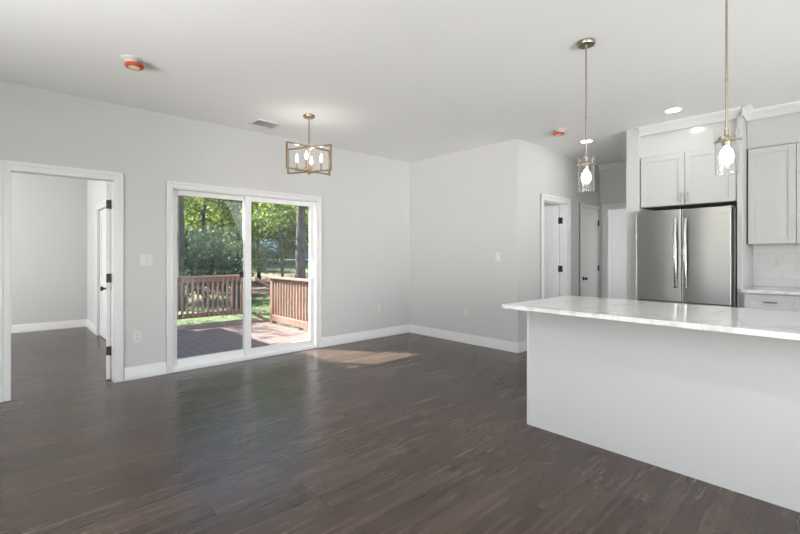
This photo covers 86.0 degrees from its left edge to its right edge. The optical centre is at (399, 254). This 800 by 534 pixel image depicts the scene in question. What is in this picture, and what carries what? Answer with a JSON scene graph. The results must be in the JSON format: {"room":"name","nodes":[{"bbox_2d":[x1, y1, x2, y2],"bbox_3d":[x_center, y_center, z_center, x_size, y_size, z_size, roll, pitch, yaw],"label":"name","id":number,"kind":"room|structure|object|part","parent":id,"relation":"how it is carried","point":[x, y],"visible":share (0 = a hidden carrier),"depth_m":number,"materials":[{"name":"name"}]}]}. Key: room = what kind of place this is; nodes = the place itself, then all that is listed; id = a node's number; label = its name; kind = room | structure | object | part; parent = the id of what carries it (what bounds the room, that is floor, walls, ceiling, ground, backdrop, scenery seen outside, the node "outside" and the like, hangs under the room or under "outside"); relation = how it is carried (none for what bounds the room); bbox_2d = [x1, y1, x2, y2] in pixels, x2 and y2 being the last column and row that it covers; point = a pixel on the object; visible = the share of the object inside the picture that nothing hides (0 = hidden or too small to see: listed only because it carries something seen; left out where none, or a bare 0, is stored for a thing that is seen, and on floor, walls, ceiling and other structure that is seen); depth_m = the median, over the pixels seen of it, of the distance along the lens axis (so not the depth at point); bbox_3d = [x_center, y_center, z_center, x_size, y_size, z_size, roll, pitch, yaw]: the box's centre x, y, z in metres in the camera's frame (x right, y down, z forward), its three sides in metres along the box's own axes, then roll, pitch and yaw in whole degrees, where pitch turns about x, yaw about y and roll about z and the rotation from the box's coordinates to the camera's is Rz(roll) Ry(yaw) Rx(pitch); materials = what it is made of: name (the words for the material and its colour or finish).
{"room":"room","nodes":[
{"label":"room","id":0,"kind":"room"},
{"bbox_2d":[11,172,86,324],"bbox_3d":[-6.919,-0.115,6.487,3.839,2.790,0.120,0,0,-43],"label":"wall","id":1,"kind":"structure","parent":0,"point":[49,213],"depth_m":7.27,"materials":[{"name":"grey paint"}]},
{"bbox_2d":[11,319,95,334],"bbox_3d":[-5.509,1.215,4.850,3.689,0.130,4.198,0,0,-43],"label":"baseboard","id":2,"kind":"structure","parent":1,"relation":"attached to","point":[83,322],"depth_m":7.26,"materials":[{"name":"white wood"}]},
{"bbox_2d":[87,180,110,324],"bbox_3d":[-4.099,-0.115,6.153,0.150,2.790,4.198,0,0,-43],"label":"wall","id":3,"kind":"structure","parent":0,"point":[96,190],"depth_m":7.18,"materials":[{"name":"grey paint"}]},
{"bbox_2d":[96,200,105,335],"bbox_3d":[-4.418,0.247,6.483,0.170,2.065,1.050,0,0,-43],"label":"door frame","id":4,"kind":"structure","parent":3,"relation":"attached to","point":[102,205],"depth_m":6.77,"materials":[{"name":"white wood"}]},
{"bbox_2d":[100,208,105,338],"bbox_3d":[-4.435,0.289,6.467,0.036,1.958,0.860,0,0,-43],"label":"door","id":5,"kind":"structure","parent":3,"relation":"in","point":[102,212],"depth_m":6.58,"materials":[{"name":"white wood"}]},
{"bbox_2d":[0,81,409,367],"bbox_3d":[-1.177,-0.115,5.916,11.500,2.790,0.115,0,0,-43],"label":"wall","id":6,"kind":"structure","parent":0,"point":[366,198],"depth_m":4.81,"materials":[{"name":"grey paint"}]},
{"bbox_2d":[0,160,123,401],"bbox_3d":[-3.173,0.230,4.059,0.924,2.101,0.135,0,0,-43],"label":"door frame","id":7,"kind":"structure","parent":6,"relation":"attached to","point":[116,179],"depth_m":3.91,"materials":[{"name":"white wood"}]},
{"bbox_2d":[100,183,110,378],"bbox_3d":[-3.165,0.272,4.657,0.166,1.993,0.775,0,0,-34],"label":"door","id":8,"kind":"structure","parent":6,"relation":"in","point":[108,185],"depth_m":4.36,"materials":[{"name":"white wood"}]},
{"bbox_2d":[133,331,140,342],"bbox_3d":[-2.709,0.850,4.416,0.072,0.116,0.009,0,0,-43],"label":"wall outlet","id":9,"kind":"object","parent":6,"relation":"attached to","point":[136,335],"visible":1,"depth_m":4.41,"materials":[{"name":"grey plastic"}]},
{"bbox_2d":[139,254,151,265],"bbox_3d":[-2.649,0.057,4.470,0.118,0.116,0.011,0,0,-43],"label":"light switch","id":10,"kind":"object","parent":6,"relation":"attached to","point":[144,259],"visible":1,"depth_m":4.47,"materials":[{"name":"grey plastic"}]},
{"bbox_2d":[166,181,321,373],"bbox_3d":[-1.794,0.244,5.253,1.938,2.072,0.022,0,0,-43],"label":"door frame","id":11,"kind":"structure","parent":6,"relation":"attached to","point":[170,185],"depth_m":4.77,"materials":[{"name":"white wood"}]},
{"bbox_2d":[173,188,316,371],"bbox_3d":[-1.830,0.265,5.293,1.839,2.030,0.185,0,0,-43],"label":"door","id":12,"kind":"structure","parent":6,"relation":"in","point":[247,353],"depth_m":5.25,"materials":[{"name":"white plastic"}]},
{"bbox_3d":[-2.194,0.262,5.019,0.882,1.951,0.036,0,0,-43],"label":"fixed panel","id":13,"kind":"part","parent":12,"relation":"part of","materials":[{"name":"glass"}]},
{"bbox_3d":[-1.539,0.262,5.555,0.978,1.947,0.036,0,0,-43],"label":"sliding panel","id":14,"kind":"part","parent":12,"relation":"part of","materials":[{"name":"glass"}]},
{"bbox_3d":[-1.173,0.215,5.821,0.044,0.270,0.070,0,0,-43],"label":"handle","id":15,"kind":"part","parent":12,"relation":"part of","materials":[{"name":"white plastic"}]},
{"bbox_2d":[124,324,408,380],"bbox_3d":[-2.597,1.215,4.516,7.513,0.130,0.016,0,0,-43],"label":"baseboard","id":16,"kind":"structure","parent":6,"relation":"attached to","point":[155,369],"depth_m":6.05,"materials":[{"name":"white wood"}]},
{"bbox_2d":[377,305,380,312],"bbox_3d":[-0.327,0.842,6.617,0.072,0.116,0.009,0,0,-43],"label":"wall outlet","id":17,"kind":"object","parent":6,"relation":"attached to","point":[378,306],"visible":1,"depth_m":6.62,"materials":[{"name":"grey plastic"}]},
{"bbox_2d":[0,327,799,533],"bbox_3d":[0.155,1.380,4.364,11.650,0.200,12.900,0,0,-43],"label":"floor","id":18,"kind":"structure","parent":0,"point":[405,433],"depth_m":2.68,"materials":[{"name":"brown wood"}]},
{"bbox_2d":[527,311,799,511],"bbox_3d":[1.968,0.831,2.585,0.603,0.899,2.327,0,0,-43],"label":"kitchen island","id":19,"kind":"object","parent":18,"relation":"on","point":[721,409],"visible":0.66,"depth_m":2.50,"materials":[{"name":"grey"}]},
{"bbox_3d":[1.185,0.831,3.432,0.602,0.899,0.020,0,0,-43],"label":"panel","id":20,"kind":"part","parent":19,"relation":"part of","materials":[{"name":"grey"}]},
{"bbox_2d":[502,295,799,340],"bbox_3d":[1.874,0.365,2.485,0.984,0.030,2.347,0,0,-43],"label":"island countertop","id":21,"kind":"structure","parent":19,"relation":"on","point":[744,321],"depth_m":2.54,"materials":[{"name":"white stone"}]},
{"bbox_2d":[635,205,736,307],"bbox_3d":[3.319,0.386,4.925,0.780,1.788,0.926,0,0,-43],"label":"refrigerator","id":22,"kind":"object","parent":18,"relation":"on","point":[683,256],"visible":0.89,"depth_m":4.64,"materials":[{"name":"grey metal"}]},
{"bbox_3d":[2.948,0.011,4.895,0.065,1.018,0.466,0,0,-43],"label":"door","id":23,"kind":"part","parent":22,"relation":"part of","materials":[{"name":"silver metal"}]},
{"bbox_3d":[3.029,-0.015,4.719,0.073,0.770,0.032,0,0,-43],"label":"handle","id":24,"kind":"part","parent":22,"relation":"part of","materials":[{"name":"silver metal"}]},
{"bbox_3d":[3.098,0.856,4.734,0.065,0.648,0.906,0,0,-43],"label":"freezer drawer","id":25,"kind":"part","parent":22,"relation":"part of","materials":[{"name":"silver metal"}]},
{"bbox_3d":[3.092,-0.015,4.650,0.073,0.770,0.032,0,0,-43],"label":"handle","id":26,"kind":"part","parent":22,"relation":"part of","materials":[{"name":"silver metal"}]},
{"bbox_3d":[3.257,0.011,4.561,0.065,1.018,0.436,0,0,-43],"label":"door","id":27,"kind":"part","parent":22,"relation":"part of","materials":[{"name":"silver metal"}]},
{"bbox_2d":[737,115,752,307],"bbox_3d":[3.732,-0.115,4.633,0.620,2.789,0.044,0,0,-43],"label":"panel","id":28,"kind":"object","parent":18,"relation":"on","point":[744,250],"visible":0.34,"depth_m":4.44,"materials":[{"name":"grey wood"}]},
{"bbox_2d":[742,293,799,311],"bbox_3d":[4.200,0.832,4.045,0.730,0.896,1.442,0,0,-43],"label":"base cabinet","id":29,"kind":"object","parent":18,"relation":"on","point":[779,302],"visible":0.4,"depth_m":4.18,"materials":[{"name":"grey wood"}]},
{"bbox_2d":[741,286,799,294],"bbox_3d":[4.205,0.367,4.038,0.734,0.031,1.465,0,0,-43],"label":"countertop","id":30,"kind":"structure","parent":29,"relation":"on","point":[753,289],"depth_m":4.27,"materials":[{"name":"white stone"}]},
{"bbox_2d":[0,0,799,165],"bbox_3d":[0.155,-1.550,4.364,11.650,0.080,12.900,0,0,-43],"label":"ceiling","id":31,"kind":"structure","parent":0,"point":[409,81],"depth_m":3.34,"materials":[{"name":"white paint"}]},
{"bbox_2d":[120,54,143,70],"bbox_3d":[-2.066,-1.475,3.307,0.151,0.070,0.150,0,0,-43],"label":"smoke detector","id":32,"kind":"object","parent":31,"relation":"attached to","point":[132,62],"visible":1,"depth_m":3.27,"materials":[{"name":"orange"}]},
{"bbox_2d":[248,119,281,128],"bbox_3d":[-1.562,-1.506,4.955,0.300,0.009,0.260,0,0,-43],"label":"ceiling vent","id":33,"kind":"object","parent":31,"relation":"in","point":[258,122],"visible":1,"depth_m":4.95,"materials":[{"name":"white metal"}]},
{"bbox_2d":[286,114,331,175],"bbox_3d":[-0.988,-1.186,4.657,0.474,0.648,0.329,0,0,-12],"label":"chandelier","id":34,"kind":"object","parent":31,"relation":"hanging from","point":[306,116],"visible":1,"depth_m":4.65,"materials":[{"name":"gold metal"}]},
{"bbox_3d":[-0.988,-1.037,4.657,0.020,0.283,0.560,0,0,44],"label":"cage frame","id":35,"kind":"part","parent":34,"relation":"part of","materials":[{"name":"gold metal"}]},
{"bbox_3d":[-0.988,-1.171,4.657,0.052,0.618,0.052,0,0,0],"label":"stem","id":36,"kind":"part","parent":34,"relation":"part of","materials":[{"name":"gold metal"}]},
{"bbox_3d":[-0.988,-1.033,4.657,0.560,0.283,0.020,0,0,22],"label":"cage frame","id":37,"kind":"part","parent":34,"relation":"part of","materials":[{"name":"gold metal"}]},
{"bbox_2d":[553,128,566,135],"bbox_3d":[1.929,-1.475,5.170,0.151,0.070,0.150,0,0,-43],"label":"smoke detector","id":38,"kind":"object","parent":31,"relation":"attached to","point":[558,131],"visible":1,"depth_m":5.13,"materials":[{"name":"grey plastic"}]},
{"bbox_2d":[576,37,596,191],"bbox_3d":[1.326,-0.978,3.038,0.134,1.065,0.133,0,0,-43],"label":"pendant light","id":39,"kind":"object","parent":31,"relation":"hanging from","point":[585,43],"visible":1,"depth_m":3.03,"materials":[{"name":"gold metal"}]},
{"bbox_3d":[1.321,-1.093,3.042,0.015,0.775,0.014,0,0,-43],"label":"rod","id":40,"kind":"part","parent":39,"relation":"part of","materials":[{"name":"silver metal"}]},
{"bbox_3d":[1.321,-0.552,3.042,0.067,0.100,0.067,0,0,-43],"label":"bulb","id":41,"kind":"part","parent":39,"relation":"part of","materials":[{"name":"white glass"}]},
{"bbox_3d":[1.321,-0.566,3.042,0.113,0.242,0.113,0,0,-43],"label":"lamp shade","id":42,"kind":"part","parent":39,"relation":"part of","materials":[{"name":"clear glass"}]},
{"bbox_2d":[579,139,593,143],"bbox_3d":[2.484,-1.504,5.712,0.180,0.009,0.180,0,0,-43],"label":"recessed light","id":43,"kind":"object","parent":31,"relation":"in","point":[588,140],"visible":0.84,"depth_m":5.70,"materials":[{"name":"white plastic"}]},
{"bbox_2d":[663,107,682,113],"bbox_3d":[2.853,-1.504,4.479,0.180,0.009,0.180,0,0,-43],"label":"recessed light","id":44,"kind":"object","parent":31,"relation":"in","point":[675,109],"visible":1,"depth_m":4.47,"materials":[{"name":"white"}]},
{"bbox_2d":[714,0,742,174],"bbox_3d":[1.823,-0.978,2.384,0.133,1.065,0.134,0,0,19],"label":"pendant light","id":45,"kind":"object","parent":31,"relation":"hanging from","point":[726,156],"visible":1,"depth_m":2.38,"materials":[{"name":"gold metal"}]},
{"bbox_3d":[1.817,-1.093,2.385,0.014,0.775,0.015,0,0,19],"label":"rod","id":46,"kind":"part","parent":45,"relation":"part of","materials":[{"name":"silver metal"}]},
{"bbox_3d":[1.817,-0.552,2.385,0.067,0.100,0.067,0,0,19],"label":"bulb","id":47,"kind":"part","parent":45,"relation":"part of","materials":[{"name":"white glass"}]},
{"bbox_2d":[747,112,799,149],"bbox_3d":[5.210,-1.315,3.210,0.390,0.390,4.045,0,0,-43],"label":"soffit","id":48,"kind":"structure","parent":31,"relation":"attached to","point":[782,129],"depth_m":4.40,"materials":[{"name":"grey paint"}]},
{"bbox_2d":[410,139,521,342],"bbox_3d":[0.887,-0.115,6.365,0.115,2.790,2.027,0,0,-43],"label":"wall","id":49,"kind":"structure","parent":0,"point":[466,206],"depth_m":6.15,"materials":[{"name":"grey paint"}]},
{"bbox_2d":[409,324,516,352],"bbox_3d":[0.839,1.215,6.321,0.016,0.130,2.027,0,0,-43],"label":"baseboard","id":50,"kind":"structure","parent":49,"relation":"attached to","point":[509,346],"depth_m":6.19,"materials":[{"name":"white wood"}]},
{"bbox_2d":[464,309,467,316],"bbox_3d":[0.952,0.847,6.203,0.009,0.116,0.072,0,0,-43],"label":"wall outlet","id":51,"kind":"object","parent":49,"relation":"attached to","point":[465,310],"visible":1,"depth_m":6.20,"materials":[{"name":"grey plastic"}]},
{"bbox_2d":[496,253,499,260],"bbox_3d":[1.322,0.034,5.800,0.011,0.116,0.072,0,0,-43],"label":"light switch","id":52,"kind":"object","parent":49,"relation":"attached to","point":[497,254],"visible":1,"depth_m":5.79,"materials":[{"name":"grey plastic"}]},
{"bbox_2d":[522,140,625,341],"bbox_3d":[3.000,-0.115,7.016,3.872,2.790,0.115,0,0,-43],"label":"wall","id":53,"kind":"structure","parent":0,"point":[544,170],"depth_m":6.21,"materials":[{"name":"grey paint"}]},
{"bbox_2d":[517,341,526,352],"bbox_3d":[2.177,1.215,6.166,1.773,0.130,0.016,0,0,-43],"label":"baseboard","id":54,"kind":"structure","parent":53,"relation":"attached to","point":[521,346],"depth_m":5.63,"materials":[{"name":"white wood"}]},
{"bbox_2d":[544,206,562,298],"bbox_3d":[2.196,0.259,6.798,0.751,2.018,0.102,0,0,45],"label":"door","id":55,"kind":"structure","parent":53,"relation":"in","point":[552,220],"depth_m":6.65,"materials":[{"name":"white wood"}]},
{"bbox_2d":[541,193,570,298],"bbox_3d":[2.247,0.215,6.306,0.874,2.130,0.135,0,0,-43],"label":"door frame","id":56,"kind":"structure","parent":53,"relation":"attached to","point":[565,203],"depth_m":6.52,"materials":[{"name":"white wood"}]},
{"bbox_2d":[582,208,598,296],"bbox_3d":[3.146,0.263,7.058,0.645,2.010,0.101,0,0,-43],"label":"door","id":57,"kind":"structure","parent":53,"relation":"in","point":[590,222],"depth_m":7.08,"materials":[{"name":"white wood"}]},
{"bbox_2d":[600,167,625,297],"bbox_3d":[3.880,-0.115,6.893,0.115,2.790,1.260,0,0,-43],"label":"wall","id":58,"kind":"structure","parent":0,"point":[612,181],"depth_m":7.17,"materials":[{"name":"grey paint"}]},
{"bbox_2d":[580,202,625,297],"bbox_3d":[3.487,0.215,6.751,0.885,2.130,1.165,0,0,-43],"label":"door frame","id":59,"kind":"structure","parent":58,"relation":"attached to","point":[606,208],"depth_m":7.24,"materials":[{"name":"white wood"}]},
{"bbox_2d":[598,162,625,169],"bbox_3d":[3.763,-1.474,6.893,0.058,0.071,1.100,0,0,-43],"label":"crown molding","id":60,"kind":"structure","parent":58,"relation":"attached to","point":[620,164],"depth_m":7.13,"materials":[{"name":"white wood"}]},
{"bbox_2d":[626,128,652,299],"bbox_3d":[4.069,-0.115,6.250,3.340,2.790,0.260,0,0,-43],"label":"wall","id":61,"kind":"structure","parent":0,"point":[633,138],"depth_m":5.17,"materials":[{"name":"grey paint"}]},
{"bbox_2d":[638,100,799,135],"bbox_3d":[4.629,-1.462,3.337,0.272,0.095,5.020,0,0,-43],"label":"crown molding","id":62,"kind":"structure","parent":61,"relation":"attached to","point":[748,112],"depth_m":4.52,"materials":[{"name":"white wood"}]},
{"bbox_3d":[5.066,-0.115,3.741,0.120,2.790,5.020,0,0,-43],"label":"wall","id":63,"kind":"structure","parent":0,"visible":0},
{"bbox_2d":[641,145,736,210],"bbox_3d":[3.393,-0.852,4.979,0.648,0.587,0.915,0,0,-43],"label":"upper cabinet","id":64,"kind":"object","parent":63,"relation":"attached to","point":[685,180],"visible":0.96,"depth_m":4.78,"materials":[{"name":"grey wood"}]},
{"bbox_3d":[3.032,-0.851,4.956,0.020,0.578,0.446,0,0,-43],"label":"door","id":65,"kind":"part","parent":64,"relation":"part of","materials":[{"name":"grey wood"}]},
{"bbox_2d":[641,119,736,158],"bbox_3d":[3.421,-1.330,5.006,0.580,0.360,0.928,0,0,-43],"label":"soffit","id":66,"kind":"structure","parent":64,"relation":"on","point":[700,137],"depth_m":4.81,"materials":[{"name":"grey paint"}]},
{"bbox_3d":[3.339,-0.851,4.623,0.020,0.578,0.450,0,0,-43],"label":"door","id":67,"kind":"part","parent":64,"relation":"part of","materials":[{"name":"grey wood"}]},
{"bbox_2d":[748,142,799,244],"bbox_3d":[4.094,-0.614,4.400,0.405,1.003,0.768,0,0,-43],"label":"upper cabinet","id":68,"kind":"object","parent":63,"relation":"attached to","point":[773,171],"visible":1,"depth_m":4.39,"materials":[{"name":"grey wood"}]},
{"bbox_3d":[4.079,-0.611,4.131,0.020,0.998,0.377,0,0,-43],"label":"door","id":69,"kind":"part","parent":68,"relation":"part of","materials":[{"name":"grey wood"}]},
{"bbox_2d":[753,244,799,287],"bbox_3d":[4.474,0.119,4.287,0.010,0.462,1.466,0,0,-43],"label":"backsplash","id":70,"kind":"structure","parent":63,"relation":"attached to","point":[764,274],"depth_m":4.68,"materials":[{"name":"white tile"}]},
{"bbox_2d":[772,257,780,266],"bbox_3d":[4.106,0.080,4.671,0.009,0.116,0.072,0,0,-43],"label":"wall outlet","id":71,"kind":"object","parent":70,"relation":"attached to","point":[776,261],"visible":1,"depth_m":4.67,"materials":[{"name":"grey plastic"}]},
{"label":"outside","id":72,"kind":"structure","parent":0,"visible":0},
{"bbox_2d":[177,259,308,331],"bbox_3d":[-25.345,1.355,56.909,180.000,1.448,142.000,0,0,-43],"label":"lawn","id":73,"kind":"structure","parent":72,"point":[289,272],"depth_m":18.96,"materials":[{"name":"green plant"}]},
{"bbox_2d":[177,195,200,310],"bbox_3d":[-7.892,-2.823,15.285,5.884,9.919,5.571,0,0,21],"label":"tree","id":74,"kind":"object","parent":73,"relation":"on","point":[180,207],"visible":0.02,"depth_m":15.38,"materials":[{"name":"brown plant"}]},
{"bbox_2d":[177,229,228,302],"bbox_3d":[-8.850,0.461,17.500,3.273,3.276,3.415,0,0,6],"label":"shrub","id":75,"kind":"object","parent":73,"relation":"on","point":[192,249],"visible":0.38,"depth_m":17.17,"materials":[{"name":"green plant"}]},
{"bbox_2d":[177,198,236,240],"bbox_3d":[-20.243,-6.906,41.294,10.520,15.385,10.890,0,0,16],"label":"tree","id":76,"kind":"object","parent":73,"relation":"on","point":[187,198],"visible":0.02,"depth_m":40.99,"materials":[{"name":"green plant"}]},
{"bbox_2d":[185,198,239,239],"bbox_3d":[-20.697,-6.841,40.191,12.069,15.424,10.509,0,0,32],"label":"tree","id":77,"kind":"object","parent":73,"relation":"on","point":[188,198],"visible":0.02,"depth_m":39.25,"materials":[{"name":"green plant"}]},
{"bbox_2d":[177,222,252,300],"bbox_3d":[-8.422,0.345,18.480,3.743,3.465,3.962,0,0,-43],"label":"shrub","id":78,"kind":"object","parent":73,"relation":"on","point":[225,251],"visible":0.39,"depth_m":18.10,"materials":[{"name":"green plant"}]},
{"bbox_2d":[177,196,253,245],"bbox_3d":[-11.946,-2.355,26.916,5.504,8.235,5.183,0,0,-43],"label":"tree","id":79,"kind":"object","parent":73,"relation":"on","point":[214,211],"visible":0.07,"depth_m":26.85,"materials":[{"name":"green plant"}]},
{"bbox_2d":[177,196,261,288],"bbox_3d":[-10.147,-2.997,22.232,6.007,10.115,5.757,0,0,-20],"label":"tree","id":80,"kind":"object","parent":73,"relation":"on","point":[203,209],"visible":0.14,"depth_m":22.59,"materials":[{"name":"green plant"}]},
{"bbox_2d":[177,198,267,285],"bbox_3d":[-9.883,-3.101,23.702,6.411,10.176,7.825,0,0,42],"label":"tree","id":81,"kind":"object","parent":73,"relation":"on","point":[220,204],"visible":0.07,"depth_m":23.12,"materials":[{"name":"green plant"}]},
{"bbox_2d":[202,250,242,292],"bbox_3d":[-8.764,0.743,21.006,2.513,2.630,2.493,0,0,16],"label":"shrub","id":82,"kind":"object","parent":73,"relation":"on","point":[236,273],"visible":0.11,"depth_m":20.87,"materials":[{"name":"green plant"}]},
{"bbox_2d":[229,281,239,309],"bbox_3d":[-5.768,1.460,15.000,0.481,1.441,0.481,0,0,0],"label":"tree stump","id":83,"kind":"object","parent":73,"relation":"on","point":[234,282],"visible":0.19,"depth_m":14.89,"materials":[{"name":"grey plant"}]},
{"bbox_2d":[177,261,306,326],"bbox_3d":[-7.947,1.326,30.626,18.007,1.486,41.119,0,0,-31],"label":"fallen leaves","id":84,"kind":"object","parent":73,"relation":"on","point":[264,261],"visible":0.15,"depth_m":16.81,"materials":[{"name":"brown plant"}]},
{"bbox_2d":[177,318,308,358],"bbox_3d":[-2.802,1.780,6.864,2.680,0.900,3.433,0,0,-43],"label":"deck","id":85,"kind":"object","parent":73,"relation":"on","point":[223,336],"visible":0.39,"depth_m":6.95,"materials":[{"name":"brown wood"}]},
{"bbox_2d":[177,275,242,319],"bbox_3d":[-4.066,1.222,8.115,2.520,1.615,0.140,0,0,-43],"label":"deck railing","id":86,"kind":"object","parent":85,"relation":"attached to","point":[211,278],"visible":0.43,"depth_m":8.38,"materials":[{"name":"brown wood"}]},
{"bbox_3d":[-4.066,0.432,8.115,2.520,0.035,0.140,0,0,-43],"label":"rail","id":87,"kind":"part","parent":86,"relation":"part of","materials":[{"name":"brown wood"}]},
{"bbox_3d":[-4.079,1.175,8.129,2.520,0.090,0.038,0,0,-43],"label":"rail","id":88,"kind":"part","parent":86,"relation":"part of","materials":[{"name":"brown wood"}]},
{"bbox_3d":[-4.079,0.495,8.129,2.520,0.090,0.038,0,0,-43],"label":"rail","id":89,"kind":"part","parent":86,"relation":"part of","materials":[{"name":"brown wood"}]},
{"bbox_2d":[268,276,308,329],"bbox_3d":[-1.646,1.232,7.514,0.140,1.595,2.668,0,0,-43],"label":"deck railing","id":90,"kind":"object","parent":85,"relation":"attached to","point":[289,297],"visible":0.53,"depth_m":7.87,"materials":[{"name":"brown wood"}]},
{"bbox_3d":[-2.493,1.250,8.431,0.090,1.560,0.090,0,0,-43],"label":"post","id":91,"kind":"part","parent":90,"relation":"part of","materials":[{"name":"brown wood"}]},
{"bbox_3d":[-1.646,0.453,7.514,0.140,0.035,2.668,0,0,-43],"label":"rail","id":92,"kind":"part","parent":90,"relation":"part of","materials":[{"name":"brown wood"}]},
{"bbox_3d":[-1.635,1.228,7.435,0.038,0.115,2.538,0,0,-43],"label":"rail","id":93,"kind":"part","parent":90,"relation":"part of","materials":[{"name":"brown wood"}]},
{"bbox_2d":[220,231,267,278],"bbox_3d":[-9.691,0.149,26.006,3.465,3.352,3.310,0,0,11],"label":"shrub","id":94,"kind":"object","parent":73,"relation":"on","point":[255,253],"visible":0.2,"depth_m":25.96,"materials":[{"name":"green plant"}]},
{"bbox_2d":[206,199,282,266],"bbox_3d":[-10.739,-3.476,30.517,7.014,10.202,8.212,0,0,5],"label":"tree","id":95,"kind":"object","parent":73,"relation":"on","point":[207,199],"visible":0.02,"depth_m":29.49,"materials":[{"name":"green plant"}]},
{"bbox_2d":[198,198,296,279],"bbox_3d":[-8.928,-2.802,27.001,6.910,9.195,6.992,0,0,-43],"label":"tree","id":96,"kind":"object","parent":73,"relation":"on","point":[289,214],"visible":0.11,"depth_m":26.64,"materials":[{"name":"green plant"}]},
{"bbox_2d":[240,238,279,269],"bbox_3d":[-10.768,0.053,33.012,3.058,2.622,3.057,0,0,-43],"label":"shrub","id":97,"kind":"object","parent":73,"relation":"on","point":[269,249],"visible":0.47,"depth_m":32.87,"materials":[{"name":"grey plant"}]},
{"bbox_2d":[237,202,307,276],"bbox_3d":[-5.555,-2.211,20.273,5.203,8.708,4.541,0,0,-43],"label":"tree","id":98,"kind":"object","parent":73,"relation":"on","point":[279,213],"visible":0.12,"depth_m":18.82,"materials":[{"name":"green plant"}]},
{"bbox_2d":[252,202,293,243],"bbox_3d":[-18.139,-6.993,50.560,11.268,15.466,10.759,0,0,-43],"label":"tree","id":99,"kind":"object","parent":73,"relation":"on","point":[274,234],"visible":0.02,"depth_m":51.34,"materials":[{"name":"green plant"}]},
{"bbox_2d":[254,277,302,329],"bbox_3d":[-2.457,1.310,9.125,1.090,1.680,0.550,0,0,-43],"label":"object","id":100,"kind":"structure","parent":73,"relation":"on","point":[255,278],"depth_m":9.00,"materials":[{"name":"brown wood"}]},
{"bbox_3d":[-2.621,0.820,9.273,1.050,0.700,0.100,0,0,-43],"label":"handrail","id":101,"kind":"part","parent":100,"relation":"part of","materials":[{"name":"brown wood"}]},
{"bbox_3d":[-2.621,1.550,9.273,1.050,0.680,0.040,0,0,-43],"label":"rail","id":102,"kind":"part","parent":100,"relation":"part of","materials":[{"name":"brown wood"}]},
{"bbox_2d":[267,246,293,263],"bbox_3d":[-11.676,-0.084,40.040,3.327,2.029,3.438,0,0,-43],"label":"shrub","id":103,"kind":"object","parent":73,"relation":"on","point":[286,252],"visible":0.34,"depth_m":39.79,"materials":[{"name":"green plant"}]},
{"bbox_2d":[266,203,295,251],"bbox_3d":[-26.865,-9.023,89.722,15.137,20.770,14.234,0,0,-27],"label":"tree","id":104,"kind":"object","parent":73,"relation":"on","point":[284,244],"visible":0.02,"depth_m":89.88,"materials":[{"name":"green plant"}]},
{"bbox_2d":[262,212,308,244],"bbox_3d":[-13.429,-6.916,58.389,10.510,15.424,12.069,0,0,19],"label":"tree","id":105,"kind":"object","parent":73,"relation":"on","point":[286,212],"visible":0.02,"depth_m":54.05,"materials":[{"name":"green plant"}]},
{"bbox_2d":[269,242,308,258],"bbox_3d":[-27.043,-0.777,95.500,15.200,4.500,8.200,0,0,0],"label":"house","id":106,"kind":"structure","parent":73,"relation":"on","point":[306,245],"depth_m":91.99,"materials":[{"name":"grey"}]},
{"bbox_2d":[275,204,308,248],"bbox_3d":[-10.021,-6.947,46.101,11.268,15.466,10.759,0,0,40],"label":"tree","id":107,"kind":"object","parent":73,"relation":"on","point":[288,231],"visible":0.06,"depth_m":47.60,"materials":[{"name":"green plant"}]},
{"bbox_2d":[277,204,308,244],"bbox_3d":[-5.109,-3.066,25.101,7.036,10.137,6.338,0,0,-2],"label":"tree","id":108,"kind":"object","parent":73,"relation":"on","point":[277,204],"visible":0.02,"depth_m":25.61,"materials":[{"name":"green plant"}]},
{"bbox_2d":[279,204,308,278],"bbox_3d":[-4.075,-3.887,17.801,6.418,12.036,5.998,0,0,28],"label":"tree","id":109,"kind":"object","parent":73,"relation":"on","point":[301,210],"visible":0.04,"depth_m":17.86,"materials":[{"name":"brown plant"}]}
]}

